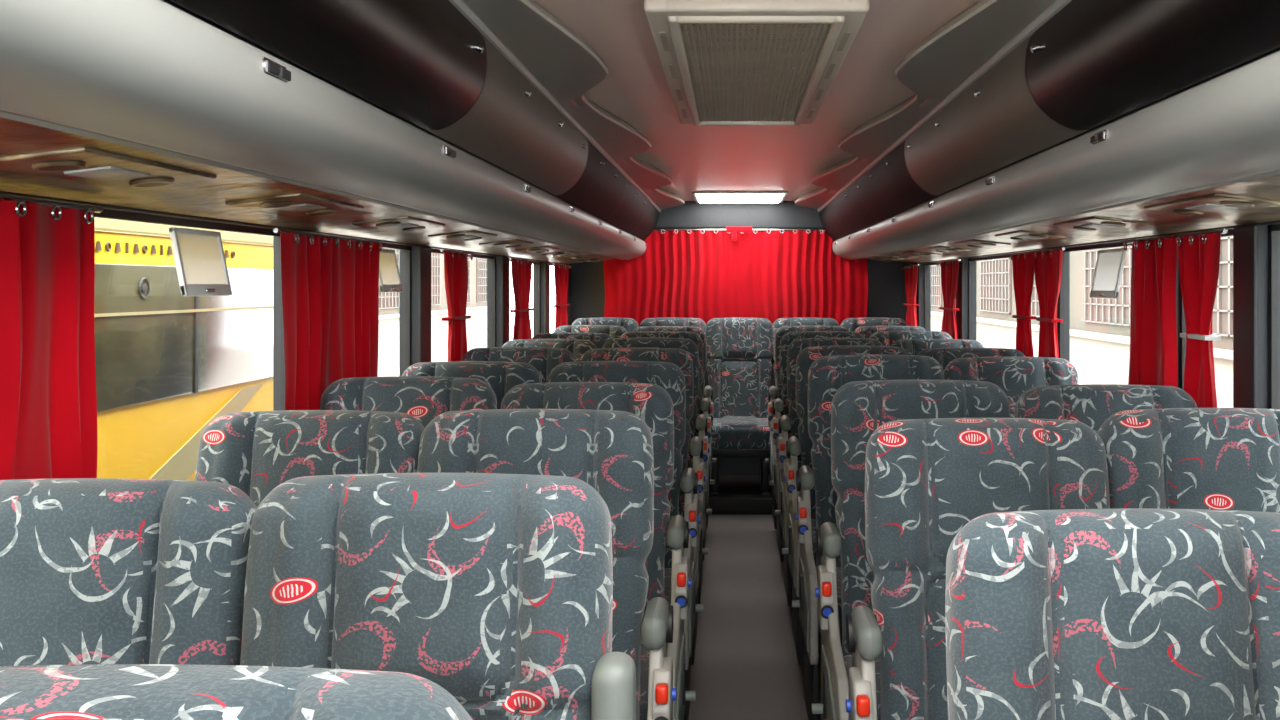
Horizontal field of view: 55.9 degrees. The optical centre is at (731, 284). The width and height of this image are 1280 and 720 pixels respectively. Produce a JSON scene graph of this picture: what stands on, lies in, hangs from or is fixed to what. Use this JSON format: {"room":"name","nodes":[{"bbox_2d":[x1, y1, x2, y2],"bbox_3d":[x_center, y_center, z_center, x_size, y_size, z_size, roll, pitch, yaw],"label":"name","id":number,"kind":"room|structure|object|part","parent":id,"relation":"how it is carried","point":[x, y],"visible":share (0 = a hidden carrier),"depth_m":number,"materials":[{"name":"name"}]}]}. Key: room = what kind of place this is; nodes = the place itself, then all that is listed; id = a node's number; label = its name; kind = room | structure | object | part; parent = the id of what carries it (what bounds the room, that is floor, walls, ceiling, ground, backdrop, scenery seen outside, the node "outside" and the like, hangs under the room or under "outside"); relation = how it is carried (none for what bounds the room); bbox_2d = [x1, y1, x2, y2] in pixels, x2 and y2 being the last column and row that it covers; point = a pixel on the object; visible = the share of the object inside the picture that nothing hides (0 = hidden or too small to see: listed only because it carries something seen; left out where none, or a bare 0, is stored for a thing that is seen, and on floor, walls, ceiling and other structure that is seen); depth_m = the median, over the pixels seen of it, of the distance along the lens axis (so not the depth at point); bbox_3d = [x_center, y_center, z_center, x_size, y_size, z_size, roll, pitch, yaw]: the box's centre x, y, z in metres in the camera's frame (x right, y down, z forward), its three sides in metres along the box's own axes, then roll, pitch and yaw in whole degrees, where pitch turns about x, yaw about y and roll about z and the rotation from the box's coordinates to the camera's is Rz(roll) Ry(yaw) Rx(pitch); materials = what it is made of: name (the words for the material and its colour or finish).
{"room":"vehicle interior","nodes":[
{"label":"vehicle interior","id":0,"kind":"room"},
{"bbox_2d":[169,227,231,296],"bbox_3d":[-1.104,-0.046,2.500,0.039,0.139,0.220,0,0,0],"label":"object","id":1,"kind":"structure","parent":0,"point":[199,256],"depth_m":2.48,"materials":[{"name":"white plastic"}]},
{"bbox_2d":[0,191,570,410],"bbox_3d":[-1.155,0.485,3.275,0.090,2.130,10.180,0,0,0],"label":"window frame","id":2,"kind":"structure","parent":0,"point":[420,254],"depth_m":4.33,"materials":[{"name":"black metal"}]},
{"bbox_2d":[0,194,102,479],"bbox_3d":[-1.075,0.182,1.785,0.040,0.635,0.530,0,0,0],"label":"window curtain","id":3,"kind":"object","parent":2,"relation":"hanging from","point":[48,400],"visible":0.77,"depth_m":1.89,"materials":[{"name":"red fabric"}]},
{"bbox_2d":[94,209,284,409],"bbox_3d":[-1.165,0.190,2.475,0.016,0.660,1.330,0,0,0],"label":"window","id":4,"kind":"structure","parent":2,"relation":"in","point":[110,214],"depth_m":2.63,"materials":[{"name":"clear glass"}]},
{"bbox_2d":[273,228,382,409],"bbox_3d":[-1.077,0.182,3.265,0.043,0.635,0.850,0,0,0],"label":"window curtain","id":5,"kind":"object","parent":2,"relation":"hanging from","point":[330,283],"visible":0.79,"depth_m":3.17,"materials":[{"name":"red fabric"}]},
{"bbox_2d":[0,0,684,263],"bbox_3d":[-0.719,-0.361,3.250,0.818,0.433,10.060,0,0,0],"label":"luggage rack","id":6,"kind":"object","parent":2,"relation":"attached to","point":[466,125],"visible":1,"depth_m":1.98,"materials":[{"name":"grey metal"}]},
{"bbox_3d":[-0.550,-0.405,1.557,0.104,0.200,1.914,0,0,0],"label":"rack door","id":7,"kind":"part","parent":6,"relation":"part of","materials":[{"name":"black plastic"}]},
{"bbox_3d":[-0.550,-0.405,3.307,0.104,0.200,1.894,0,0,0],"label":"rack door","id":8,"kind":"part","parent":6,"relation":"part of","materials":[{"name":"grey plastic"}]},
{"bbox_3d":[-0.400,-0.547,3.250,0.180,0.061,10.060,0,0,0],"label":"wavy ceiling trim","id":9,"kind":"part","parent":6,"relation":"part of","materials":[{"name":"grey plastic"}]},
{"bbox_3d":[-0.550,-0.405,4.927,0.104,0.200,1.654,0,0,0],"label":"rack door","id":10,"kind":"part","parent":6,"relation":"part of","materials":[{"name":"black plastic"}]},
{"bbox_3d":[-0.550,-0.405,6.377,0.104,0.200,1.554,0,0,0],"label":"rack door","id":11,"kind":"part","parent":6,"relation":"part of","materials":[{"name":"black plastic"}]},
{"bbox_3d":[-0.550,-0.405,7.637,0.104,0.200,1.274,0,0,0],"label":"rack door","id":12,"kind":"part","parent":6,"relation":"part of","materials":[{"name":"black plastic"}]},
{"bbox_2d":[379,249,402,291],"bbox_3d":[-1.104,-0.046,3.850,0.039,0.139,0.220,0,0,0],"label":"monitor","id":13,"kind":"object","parent":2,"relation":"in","point":[389,276],"depth_m":3.85,"materials":[{"name":"white plastic"}]},
{"bbox_2d":[382,243,410,369],"bbox_3d":[-1.165,0.190,3.795,0.016,0.660,1.070,0,0,0],"label":"window","id":14,"kind":"structure","parent":2,"relation":"in","point":[407,249],"depth_m":4.31,"materials":[{"name":"grey metal"}]},
{"bbox_2d":[440,249,472,360],"bbox_3d":[-1.079,0.182,4.710,0.047,0.635,0.500,0,0,0],"label":"window curtain","id":15,"kind":"object","parent":2,"relation":"hanging from","point":[455,262],"visible":0.79,"depth_m":4.71,"materials":[{"name":"red fabric"}]},
{"bbox_2d":[431,249,495,346],"bbox_3d":[-1.165,0.190,5.165,0.016,0.660,1.430,0,0,0],"label":"window","id":16,"kind":"structure","parent":2,"relation":"in","point":[437,251],"depth_m":5.86,"materials":[{"name":"grey metal"}]},
{"bbox_2d":[509,257,535,339],"bbox_3d":[-1.079,0.182,6.185,0.046,0.635,0.690,0,0,0],"label":"window curtain","id":17,"kind":"object","parent":2,"relation":"hanging from","point":[520,268],"visible":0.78,"depth_m":6.17,"materials":[{"name":"red fabric"}]},
{"bbox_2d":[510,260,539,333],"bbox_3d":[-1.165,0.190,6.630,0.016,0.660,1.220,0,0,0],"label":"window","id":18,"kind":"structure","parent":2,"relation":"in","point":[537,262],"depth_m":7.22,"materials":[{"name":"grey metal"}]},
{"bbox_2d":[553,263,571,328],"bbox_3d":[-1.079,0.182,7.625,0.046,0.635,0.710,0,0,0],"label":"window curtain","id":19,"kind":"object","parent":2,"relation":"hanging from","point":[561,271],"visible":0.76,"depth_m":7.61,"materials":[{"name":"red fabric"}]},
{"bbox_2d":[570,201,908,474],"bbox_3d":[0.050,0.485,8.360,2.500,2.130,0.140,0,0,0],"label":"wall","id":20,"kind":"structure","parent":0,"point":[887,298],"depth_m":8.35,"materials":[{"name":"grey plastic"}]},
{"bbox_2d":[603,229,867,326],"bbox_3d":[0.025,0.017,8.243,1.850,0.806,0.052,0,0,0],"label":"curtain","id":21,"kind":"object","parent":20,"relation":"hanging from","point":[772,275],"visible":0.68,"depth_m":8.25,"materials":[{"name":"red fabric"}]},
{"bbox_2d":[726,226,752,240],"bbox_3d":[0.050,-0.350,8.195,0.180,0.100,0.020,0,0,0],"label":"hammer","id":22,"kind":"object","parent":20,"relation":"attached to","point":[733,229],"visible":1,"depth_m":8.19,"materials":[{"name":"red plastic"}]},
{"bbox_2d":[688,514,820,719],"bbox_3d":[0.050,1.485,3.275,2.560,0.130,10.150,0,0,0],"label":"floor","id":23,"kind":"structure","parent":0,"point":[746,666],"depth_m":4.92,"materials":[{"name":"carpet"}]},
{"bbox_2d":[709,475,771,513],"bbox_3d":[0.040,1.370,7.880,0.550,0.100,0.920,0,0,0],"label":"step","id":24,"kind":"structure","parent":23,"relation":"on","point":[738,494],"depth_m":7.45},
{"bbox_2d":[706,317,772,495],"bbox_3d":[0.050,0.769,7.773,0.454,1.103,0.645,0,0,0],"label":"passenger seat","id":25,"kind":"object","parent":24,"relation":"on","point":[739,350],"visible":0.9,"depth_m":7.92,"materials":[{"name":"fabric"}]},
{"bbox_3d":[0.050,0.578,7.990,0.454,0.729,0.126,0,-8,0],"label":"backrest","id":26,"kind":"part","parent":25,"relation":"part of","materials":[{"name":"fabric"}]},
{"bbox_3d":[0.050,1.111,7.750,0.400,0.418,0.480,0,0,0],"label":"frame","id":27,"kind":"part","parent":25,"relation":"part of","materials":[{"name":"plastic"}]},
{"bbox_2d":[711,416,769,457],"bbox_3d":[0.050,0.971,7.700,0.444,0.218,0.500,0,0,0],"label":"cushion","id":28,"kind":"object","parent":25,"relation":"on","point":[732,436],"depth_m":7.46,"materials":[{"name":"fabric"}]},
{"bbox_3d":[0.771,1.380,3.271,0.913,0.080,10.138,0,0,0],"label":"platform","id":29,"kind":"object","parent":23,"relation":"on","visible":0},
{"bbox_2d":[773,317,838,397],"bbox_3d":[0.495,0.769,7.773,0.454,1.103,0.645,0,0,0],"label":"passenger seat","id":30,"kind":"object","parent":29,"relation":"on","point":[800,321],"visible":0.15,"depth_m":7.99,"materials":[{"name":"fabric"}]},
{"bbox_2d":[765,325,848,528],"bbox_3d":[0.447,0.789,6.822,0.515,1.101,0.645,0,0,0],"label":"passenger seat","id":31,"kind":"object","parent":29,"relation":"on","point":[773,391],"visible":0.23,"depth_m":7.00,"materials":[{"name":"fabric"}]},
{"bbox_3d":[0.478,0.598,7.034,0.454,0.729,0.126,0,-9,0],"label":"backrest","id":32,"kind":"part","parent":31,"relation":"part of","materials":[{"name":"fabric"}]},
{"bbox_2d":[769,331,863,561],"bbox_3d":[0.447,0.791,6.042,0.515,1.099,0.644,0,0,0],"label":"passenger seat","id":33,"kind":"object","parent":29,"relation":"on","point":[779,405],"visible":0.2,"depth_m":6.21,"materials":[{"name":"fabric"}]},
{"bbox_3d":[0.478,0.599,6.246,0.454,0.729,0.126,0,-10,0],"label":"backrest","id":34,"kind":"part","parent":33,"relation":"part of","materials":[{"name":"fabric"}]},
{"bbox_2d":[775,338,882,605],"bbox_3d":[0.447,0.791,5.242,0.515,1.099,0.644,0,0,0],"label":"passenger seat","id":35,"kind":"object","parent":29,"relation":"on","point":[785,424],"visible":0.22,"depth_m":5.41,"materials":[{"name":"fabric"}]},
{"bbox_3d":[0.478,0.599,5.446,0.454,0.729,0.126,0,-10,0],"label":"backrest","id":36,"kind":"part","parent":35,"relation":"part of","materials":[{"name":"fabric"}]},
{"bbox_2d":[782,345,907,665],"bbox_3d":[0.447,0.789,4.472,0.515,1.102,0.645,0,0,0],"label":"passenger seat","id":37,"kind":"object","parent":29,"relation":"on","point":[807,356],"visible":0.22,"depth_m":4.63,"materials":[{"name":"fabric"}]},
{"bbox_2d":[811,519,815,565],"bbox_3d":[0.478,0.991,4.400,0.444,0.218,0.500,0,0,0],"label":"cushion","id":38,"kind":"object","parent":37,"relation":"on","point":[813,521],"depth_m":4.27,"materials":[{"name":"fabric"}]},
{"bbox_3d":[0.478,1.131,4.450,0.400,0.418,0.480,0,0,0],"label":"frame","id":39,"kind":"part","parent":37,"relation":"part of","materials":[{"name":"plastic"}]},
{"bbox_3d":[0.478,0.598,4.685,0.454,0.729,0.126,0,-9,0],"label":"backrest","id":40,"kind":"part","parent":37,"relation":"part of","materials":[{"name":"fabric"}]},
{"bbox_2d":[792,354,943,719],"bbox_3d":[0.447,0.785,3.721,0.515,1.109,0.644,0,0,0],"label":"passenger seat","id":41,"kind":"object","parent":29,"relation":"on","point":[826,374],"visible":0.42,"depth_m":3.88,"materials":[{"name":"fabric"}]},
{"bbox_2d":[816,567,841,646],"bbox_3d":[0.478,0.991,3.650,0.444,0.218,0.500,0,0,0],"label":"armrest","id":42,"kind":"object","parent":41,"relation":"on","point":[838,569],"depth_m":3.44,"materials":[{"name":"plastic"}]},
{"bbox_3d":[0.478,0.588,3.922,0.454,0.729,0.126,0,-11,0],"label":"backrest","id":43,"kind":"part","parent":41,"relation":"part of","materials":[{"name":"fabric"}]},
{"bbox_2d":[840,317,906,331],"bbox_3d":[0.950,0.769,7.773,0.454,1.103,0.645,0,0,0],"label":"passenger seat","id":44,"kind":"object","parent":29,"relation":"on","point":[851,324],"visible":0.09,"depth_m":7.99,"materials":[{"name":"fabric"}]},
{"bbox_2d":[854,326,925,337],"bbox_3d":[0.936,0.790,6.822,0.454,1.100,0.644,0,0,0],"label":"passenger seat","id":45,"kind":"object","parent":29,"relation":"on","point":[865,331],"visible":0.09,"depth_m":7.05,"materials":[{"name":"fabric"}]},
{"bbox_2d":[811,379,1010,719],"bbox_3d":[0.447,0.790,2.782,0.515,1.100,0.645,0,0,0],"label":"passenger seat","id":46,"kind":"object","parent":29,"relation":"on","point":[858,408],"visible":0.36,"depth_m":2.97,"materials":[{"name":"fabric"}]},
{"bbox_2d":[844,654,880,719],"bbox_3d":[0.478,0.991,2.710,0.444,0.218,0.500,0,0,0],"label":"armrest","id":47,"kind":"object","parent":46,"relation":"on","point":[847,657],"depth_m":2.76,"materials":[{"name":"plastic"}]},
{"bbox_2d":[869,331,952,345],"bbox_3d":[0.936,0.789,6.022,0.454,1.101,0.644,0,0,0],"label":"passenger seat","id":48,"kind":"object","parent":29,"relation":"on","point":[886,338],"visible":0.09,"depth_m":6.24,"materials":[{"name":"fabric"}]},
{"bbox_2d":[890,339,984,354],"bbox_3d":[0.936,0.793,5.222,0.454,1.094,0.644,0,0,0],"label":"passenger seat","id":49,"kind":"object","parent":29,"relation":"on","point":[910,346],"visible":0.08,"depth_m":5.44,"materials":[{"name":"fabric"}]},
{"bbox_2d":[917,348,1025,370],"bbox_3d":[0.936,0.793,4.442,0.454,1.094,0.645,0,0,0],"label":"passenger seat","id":50,"kind":"object","parent":29,"relation":"on","point":[944,356],"visible":0.1,"depth_m":4.67,"materials":[{"name":"fabric"}]},
{"bbox_2d":[846,418,1109,719],"bbox_3d":[0.447,0.796,2.002,0.515,1.089,0.645,0,0,0],"label":"passenger seat","id":51,"kind":"object","parent":29,"relation":"on","point":[926,479],"visible":0.62,"depth_m":2.19,"materials":[{"name":"fabric"}]},
{"bbox_2d":[944,357,1078,417],"bbox_3d":[0.936,0.790,3.772,0.454,1.099,0.644,0,0,0],"label":"passenger seat","id":52,"kind":"object","parent":29,"relation":"on","point":[1014,376],"visible":0.16,"depth_m":3.98,"materials":[{"name":"fabric"}]},
{"bbox_2d":[1014,384,1196,432],"bbox_3d":[0.936,0.794,2.741,0.454,1.091,0.643,0,0,0],"label":"passenger seat","id":53,"kind":"object","parent":29,"relation":"on","point":[1091,405],"visible":0.13,"depth_m":2.96,"materials":[{"name":"fabric"}]},
{"bbox_2d":[945,508,1279,719],"bbox_3d":[0.447,0.802,1.142,0.515,1.077,0.644,0,0,0],"label":"passenger seat","id":54,"kind":"object","parent":29,"relation":"on","point":[1112,613],"visible":1,"depth_m":1.34,"materials":[{"name":"fabric"}]},
{"bbox_2d":[1097,408,1279,512],"bbox_3d":[0.936,0.789,2.062,0.454,1.102,0.643,0,0,0],"label":"passenger seat","id":55,"kind":"object","parent":29,"relation":"on","point":[1165,458],"visible":0.38,"depth_m":2.26,"materials":[{"name":"fabric"}]},
{"bbox_3d":[-0.682,1.380,3.271,0.893,0.080,10.138,0,0,0],"label":"platform","id":56,"kind":"object","parent":23,"relation":"on","visible":0},
{"bbox_2d":[0,478,256,665],"bbox_3d":[-0.836,0.795,1.282,0.454,1.090,0.644,0,0,0],"label":"passenger seat","id":57,"kind":"object","parent":56,"relation":"on","point":[93,570],"visible":0.76,"depth_m":1.48,"materials":[{"name":"fabric"}]},
{"bbox_2d":[0,664,472,719],"bbox_3d":[-0.347,0.788,0.472,0.515,1.103,0.644,0,0,0],"label":"passenger seat","id":58,"kind":"object","parent":56,"relation":"on","point":[82,691],"visible":1,"depth_m":0.72,"materials":[{"name":"fabric"}]},
{"bbox_2d":[195,410,424,506],"bbox_3d":[-0.836,0.795,2.142,0.454,1.089,0.643,0,0,0],"label":"passenger seat","id":59,"kind":"object","parent":56,"relation":"on","point":[254,452],"visible":0.29,"depth_m":2.35,"materials":[{"name":"fabric"}]},
{"bbox_2d":[320,376,496,427],"bbox_3d":[-0.836,0.788,2.842,0.454,1.104,0.644,0,0,0],"label":"passenger seat","id":60,"kind":"object","parent":56,"relation":"on","point":[424,398],"visible":0.23,"depth_m":3.06,"materials":[{"name":"fabric"}]},
{"bbox_2d":[240,473,635,719],"bbox_3d":[-0.347,0.789,1.252,0.515,1.102,0.645,0,0,0],"label":"passenger seat","id":61,"kind":"object","parent":56,"relation":"on","point":[495,590],"visible":0.93,"depth_m":1.45,"materials":[{"name":"fabric"}]},
{"bbox_2d":[402,361,541,408],"bbox_3d":[-0.836,0.792,3.582,0.454,1.096,0.645,0,0,0],"label":"passenger seat","id":62,"kind":"object","parent":56,"relation":"on","point":[501,377],"visible":0.07,"depth_m":3.80,"materials":[{"name":"fabric"}]},
{"bbox_2d":[461,347,575,382],"bbox_3d":[-0.836,0.791,4.442,0.454,1.098,0.644,0,0,0],"label":"passenger seat","id":63,"kind":"object","parent":56,"relation":"on","point":[544,359],"visible":0.09,"depth_m":4.66,"materials":[{"name":"fabric"}]},
{"bbox_2d":[417,409,675,719],"bbox_3d":[-0.347,0.790,2.062,0.515,1.100,0.644,0,0,0],"label":"passenger seat","id":64,"kind":"object","parent":56,"relation":"on","point":[610,451],"visible":0.41,"depth_m":2.26,"materials":[{"name":"fabric"}]},
{"bbox_2d":[502,339,596,361],"bbox_3d":[-0.836,0.793,5.222,0.454,1.094,0.644,0,0,0],"label":"passenger seat","id":65,"kind":"object","parent":56,"relation":"on","point":[577,347],"visible":0.11,"depth_m":5.44,"materials":[{"name":"fabric"}]},
{"bbox_2d":[532,332,612,347],"bbox_3d":[-0.836,0.794,6.022,0.454,1.092,0.643,0,0,0],"label":"passenger seat","id":66,"kind":"object","parent":56,"relation":"on","point":[599,339],"visible":0.11,"depth_m":6.25,"materials":[{"name":"fabric"}]},
{"bbox_2d":[553,325,626,338],"bbox_3d":[-0.836,0.788,6.822,0.454,1.104,0.644,0,0,0],"label":"passenger seat","id":67,"kind":"object","parent":56,"relation":"on","point":[613,331],"visible":0.06,"depth_m":7.04,"materials":[{"name":"fabric"}]},
{"bbox_2d":[501,382,695,719],"bbox_3d":[-0.347,0.797,2.872,0.515,1.087,0.644,0,0,0],"label":"passenger seat","id":68,"kind":"object","parent":56,"relation":"on","point":[652,403],"visible":0.24,"depth_m":3.06,"materials":[{"name":"fabric"}]},
{"bbox_3d":[-0.378,0.611,3.076,0.454,0.729,0.126,0,-10,0],"label":"backrest","id":69,"kind":"part","parent":68,"relation":"part of","materials":[{"name":"fabric"}]},
{"bbox_2d":[640,646,649,719],"bbox_3d":[-0.378,0.991,2.800,0.444,0.218,0.500,0,0,0],"label":"cushion","id":70,"kind":"object","parent":68,"relation":"on","point":[644,674],"depth_m":2.70,"materials":[{"name":"fabric"}]},
{"bbox_2d":[572,317,638,331],"bbox_3d":[-0.850,0.769,7.773,0.454,1.103,0.645,0,0,0],"label":"passenger seat","id":71,"kind":"object","parent":56,"relation":"on","point":[629,324],"visible":0.12,"depth_m":7.99,"materials":[{"name":"fabric"}]},
{"bbox_2d":[548,361,702,719],"bbox_3d":[-0.347,0.794,3.672,0.515,1.091,0.645,0,0,0],"label":"passenger seat","id":72,"kind":"object","parent":56,"relation":"on","point":[667,375],"visible":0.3,"depth_m":3.87,"materials":[{"name":"fabric"}]},
{"bbox_3d":[-0.378,0.608,3.884,0.454,0.729,0.126,0,-9,0],"label":"backrest","id":73,"kind":"part","parent":72,"relation":"part of","materials":[{"name":"fabric"}]},
{"bbox_2d":[664,568,671,645],"bbox_3d":[-0.378,0.991,3.600,0.444,0.218,0.500,0,0,0],"label":"cushion","id":74,"kind":"object","parent":72,"relation":"on","point":[667,577],"depth_m":3.58,"materials":[{"name":"fabric"}]},
{"bbox_2d":[579,347,707,664],"bbox_3d":[-0.347,0.793,4.472,0.515,1.093,0.643,0,0,0],"label":"passenger seat","id":75,"kind":"object","parent":56,"relation":"on","point":[681,358],"visible":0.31,"depth_m":4.67,"materials":[{"name":"fabric"}]},
{"bbox_3d":[-0.378,0.605,4.675,0.454,0.729,0.126,0,-10,0],"label":"backrest","id":76,"kind":"part","parent":75,"relation":"part of","materials":[{"name":"fabric"}]},
{"bbox_2d":[602,337,711,603],"bbox_3d":[-0.347,0.791,5.272,0.515,1.098,0.643,0,0,0],"label":"passenger seat","id":77,"kind":"object","parent":56,"relation":"on","point":[688,345],"visible":0.2,"depth_m":5.47,"materials":[{"name":"fabric"}]},
{"bbox_3d":[-0.378,0.600,5.474,0.454,0.729,0.126,0,-11,0],"label":"backrest","id":78,"kind":"part","parent":77,"relation":"part of","materials":[{"name":"fabric"}]},
{"bbox_2d":[620,331,713,560],"bbox_3d":[-0.347,0.791,6.072,0.515,1.098,0.643,0,0,0],"label":"passenger seat","id":79,"kind":"object","parent":56,"relation":"on","point":[704,407],"visible":0.16,"depth_m":6.28,"materials":[{"name":"fabric"}]},
{"bbox_3d":[-0.378,0.600,6.272,0.454,0.729,0.126,0,-11,0],"label":"backrest","id":80,"kind":"part","parent":79,"relation":"part of","materials":[{"name":"fabric"}]},
{"bbox_2d":[640,317,705,375],"bbox_3d":[-0.395,0.769,7.773,0.454,1.103,0.645,0,0,0],"label":"passenger seat","id":81,"kind":"object","parent":56,"relation":"on","point":[667,321],"visible":0.16,"depth_m":7.99,"materials":[{"name":"fabric"}]},
{"bbox_2d":[632,326,715,527],"bbox_3d":[-0.347,0.791,6.842,0.515,1.098,0.643,0,0,0],"label":"passenger seat","id":82,"kind":"object","parent":56,"relation":"on","point":[708,391],"visible":0.18,"depth_m":7.05,"materials":[{"name":"fabric"}]},
{"bbox_3d":[-0.378,0.600,7.043,0.454,0.729,0.126,0,-11,0],"label":"backrest","id":83,"kind":"part","parent":82,"relation":"part of","materials":[{"name":"fabric"}]},
{"bbox_2d":[533,0,979,200],"bbox_3d":[0.050,-0.620,3.315,2.560,0.080,10.230,0,0,0],"label":"ceiling","id":84,"kind":"structure","parent":0,"point":[635,89],"depth_m":3.75,"materials":[{"name":"plastic"}]},
{"bbox_2d":[692,191,788,202],"bbox_3d":[0.050,-0.569,7.835,0.600,0.022,0.830,0,0,0],"label":"ceiling light","id":85,"kind":"object","parent":84,"relation":"attached to","point":[699,196],"depth_m":7.57,"materials":[{"name":"white plastic"}]},
{"bbox_2d":[644,0,868,125],"bbox_3d":[0.050,-0.560,3.270,0.456,0.040,1.700,0,0,0],"label":"ceiling air vent","id":86,"kind":"object","parent":84,"relation":"attached to","point":[724,62],"depth_m":2.87,"materials":[{"name":"beige plastic"}]},
{"bbox_2d":[909,220,1279,408],"bbox_3d":[1.255,0.485,3.275,0.090,2.130,10.180,0,0,0],"label":"window frame","id":87,"kind":"structure","parent":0,"point":[1250,241],"depth_m":2.87,"materials":[{"name":"black metal"}]},
{"bbox_2d":[902,264,918,325],"bbox_3d":[1.179,0.182,7.910,0.047,0.635,0.640,0,0,0],"label":"window curtain","id":88,"kind":"object","parent":87,"relation":"hanging from","point":[911,271],"visible":0.73,"depth_m":7.88,"materials":[{"name":"red fabric"}]},
{"bbox_2d":[924,262,939,330],"bbox_3d":[1.265,0.190,7.185,0.016,0.660,1.330,0,0,0],"label":"window","id":89,"kind":"structure","parent":87,"relation":"in","point":[934,263],"depth_m":7.83,"materials":[{"name":"grey metal"}]},
{"bbox_2d":[937,259,960,338],"bbox_3d":[1.179,0.182,6.525,0.047,0.635,0.610,0,0,0],"label":"window curtain","id":90,"kind":"object","parent":87,"relation":"hanging from","point":[949,268],"visible":0.74,"depth_m":6.51,"materials":[{"name":"red fabric"}]},
{"bbox_2d":[968,254,1010,339],"bbox_3d":[1.265,0.190,5.560,0.016,0.660,1.640,0,0,0],"label":"window","id":91,"kind":"structure","parent":87,"relation":"in","point":[970,260],"depth_m":6.36,"materials":[{"name":"grey metal"}]},
{"bbox_2d":[1011,250,1035,356],"bbox_3d":[1.179,0.182,4.850,0.046,0.635,0.400,0,0,0],"label":"window curtain","id":92,"kind":"object","parent":87,"relation":"hanging from","point":[1022,262],"visible":0.72,"depth_m":4.83,"materials":[{"name":"red fabric"}]},
{"bbox_2d":[795,0,1279,263],"bbox_3d":[0.819,-0.361,3.250,0.818,0.433,10.060,0,0,0],"label":"luggage rack","id":93,"kind":"object","parent":87,"relation":"attached to","point":[1027,124],"visible":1,"depth_m":2.50,"materials":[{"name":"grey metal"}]},
{"bbox_3d":[0.650,-0.405,7.637,0.104,0.200,1.274,0,0,0],"label":"rack door","id":94,"kind":"part","parent":93,"relation":"part of","materials":[{"name":"black plastic"}]},
{"bbox_3d":[0.650,-0.405,6.377,0.104,0.200,1.554,0,0,0],"label":"rack door","id":95,"kind":"part","parent":93,"relation":"part of","materials":[{"name":"black plastic"}]},
{"bbox_3d":[0.650,-0.405,4.927,0.104,0.200,1.654,0,0,0],"label":"rack door","id":96,"kind":"part","parent":93,"relation":"part of","materials":[{"name":"black plastic"}]},
{"bbox_3d":[0.500,-0.547,3.250,0.180,0.061,10.060,0,0,0],"label":"wavy ceiling trim","id":97,"kind":"part","parent":93,"relation":"part of","materials":[{"name":"grey plastic"}]},
{"bbox_3d":[0.650,-0.405,3.307,0.104,0.200,1.894,0,0,0],"label":"rack door","id":98,"kind":"part","parent":93,"relation":"part of","materials":[{"name":"grey plastic"}]},
{"bbox_3d":[0.650,-0.405,1.557,0.104,0.200,1.914,0,0,0],"label":"rack door","id":99,"kind":"part","parent":93,"relation":"part of","materials":[{"name":"black plastic"}]},
{"bbox_2d":[1033,247,1064,357],"bbox_3d":[1.179,0.182,4.465,0.047,0.635,0.390,0,0,0],"label":"window curtain","id":100,"kind":"object","parent":87,"relation":"hanging from","point":[1047,262],"visible":0.76,"depth_m":4.45,"materials":[{"name":"red fabric"}]},
{"bbox_2d":[1058,242,1131,358],"bbox_3d":[1.265,0.190,4.045,0.016,0.660,1.150,0,0,0],"label":"window","id":101,"kind":"structure","parent":87,"relation":"in","point":[1115,244],"depth_m":4.60,"materials":[{"name":"grey metal"}]},
{"bbox_2d":[1090,248,1126,298],"bbox_3d":[1.202,-0.036,3.840,0.043,0.158,0.260,0,0,0],"label":"monitor","id":102,"kind":"object","parent":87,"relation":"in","point":[1109,267],"depth_m":3.82,"materials":[{"name":"white plastic"}]},
{"bbox_2d":[1122,234,1177,386],"bbox_3d":[1.176,0.182,3.390,0.042,0.635,0.440,0,0,0],"label":"window curtain","id":103,"kind":"object","parent":87,"relation":"hanging from","point":[1153,360],"visible":0.62,"depth_m":3.38,"materials":[{"name":"red fabric"}]},
{"bbox_2d":[1177,229,1227,407],"bbox_3d":[1.179,0.182,3.025,0.046,0.635,0.310,0,0,0],"label":"window curtain","id":104,"kind":"object","parent":87,"relation":"hanging from","point":[1198,252],"visible":0.76,"depth_m":3.02,"materials":[{"name":"red fabric"}]},
{"bbox_2d":[1180,229,1232,389],"bbox_3d":[1.265,0.190,3.138,0.016,0.660,0.465,0,0,0],"label":"window","id":105,"kind":"structure","parent":87,"relation":"in","point":[1230,232],"depth_m":3.35,"materials":[{"name":"grey metal"}]},
{"bbox_2d":[1268,224,1279,408],"bbox_3d":[1.265,0.190,2.188,0.016,0.660,1.255,0,0,0],"label":"window","id":106,"kind":"structure","parent":87,"relation":"in","point":[1273,230],"depth_m":2.79,"materials":[{"name":"grey metal"}]},
{"label":"outside","id":107,"kind":"structure","parent":0,"visible":0},
{"bbox_3d":[0.000,2.550,12.000,28.000,0.100,40.000,0,0,0],"label":"ground","id":108,"kind":"structure","parent":107,"visible":0},
{"bbox_2d":[94,217,272,480],"bbox_3d":[-3.195,0.790,3.245,2.430,3.420,6.110,0,0,0],"label":"coach","id":109,"kind":"object","parent":108,"relation":"on","point":[168,364],"visible":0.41,"depth_m":4.22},
{"bbox_2d":[378,248,510,376],"bbox_3d":[-7.260,0.200,12.000,3.480,4.600,36.000,0,0,0],"label":"building","id":110,"kind":"structure","parent":108,"relation":"on","point":[476,326],"depth_m":22.85,"materials":[{"name":"paint"}]},
{"bbox_2d":[931,236,1232,407],"bbox_3d":[5.060,0.200,12.000,2.880,4.600,36.000,0,0,0],"label":"building","id":111,"kind":"structure","parent":108,"relation":"on","point":[1099,327],"depth_m":12.35,"materials":[{"name":"paint"}]}
]}

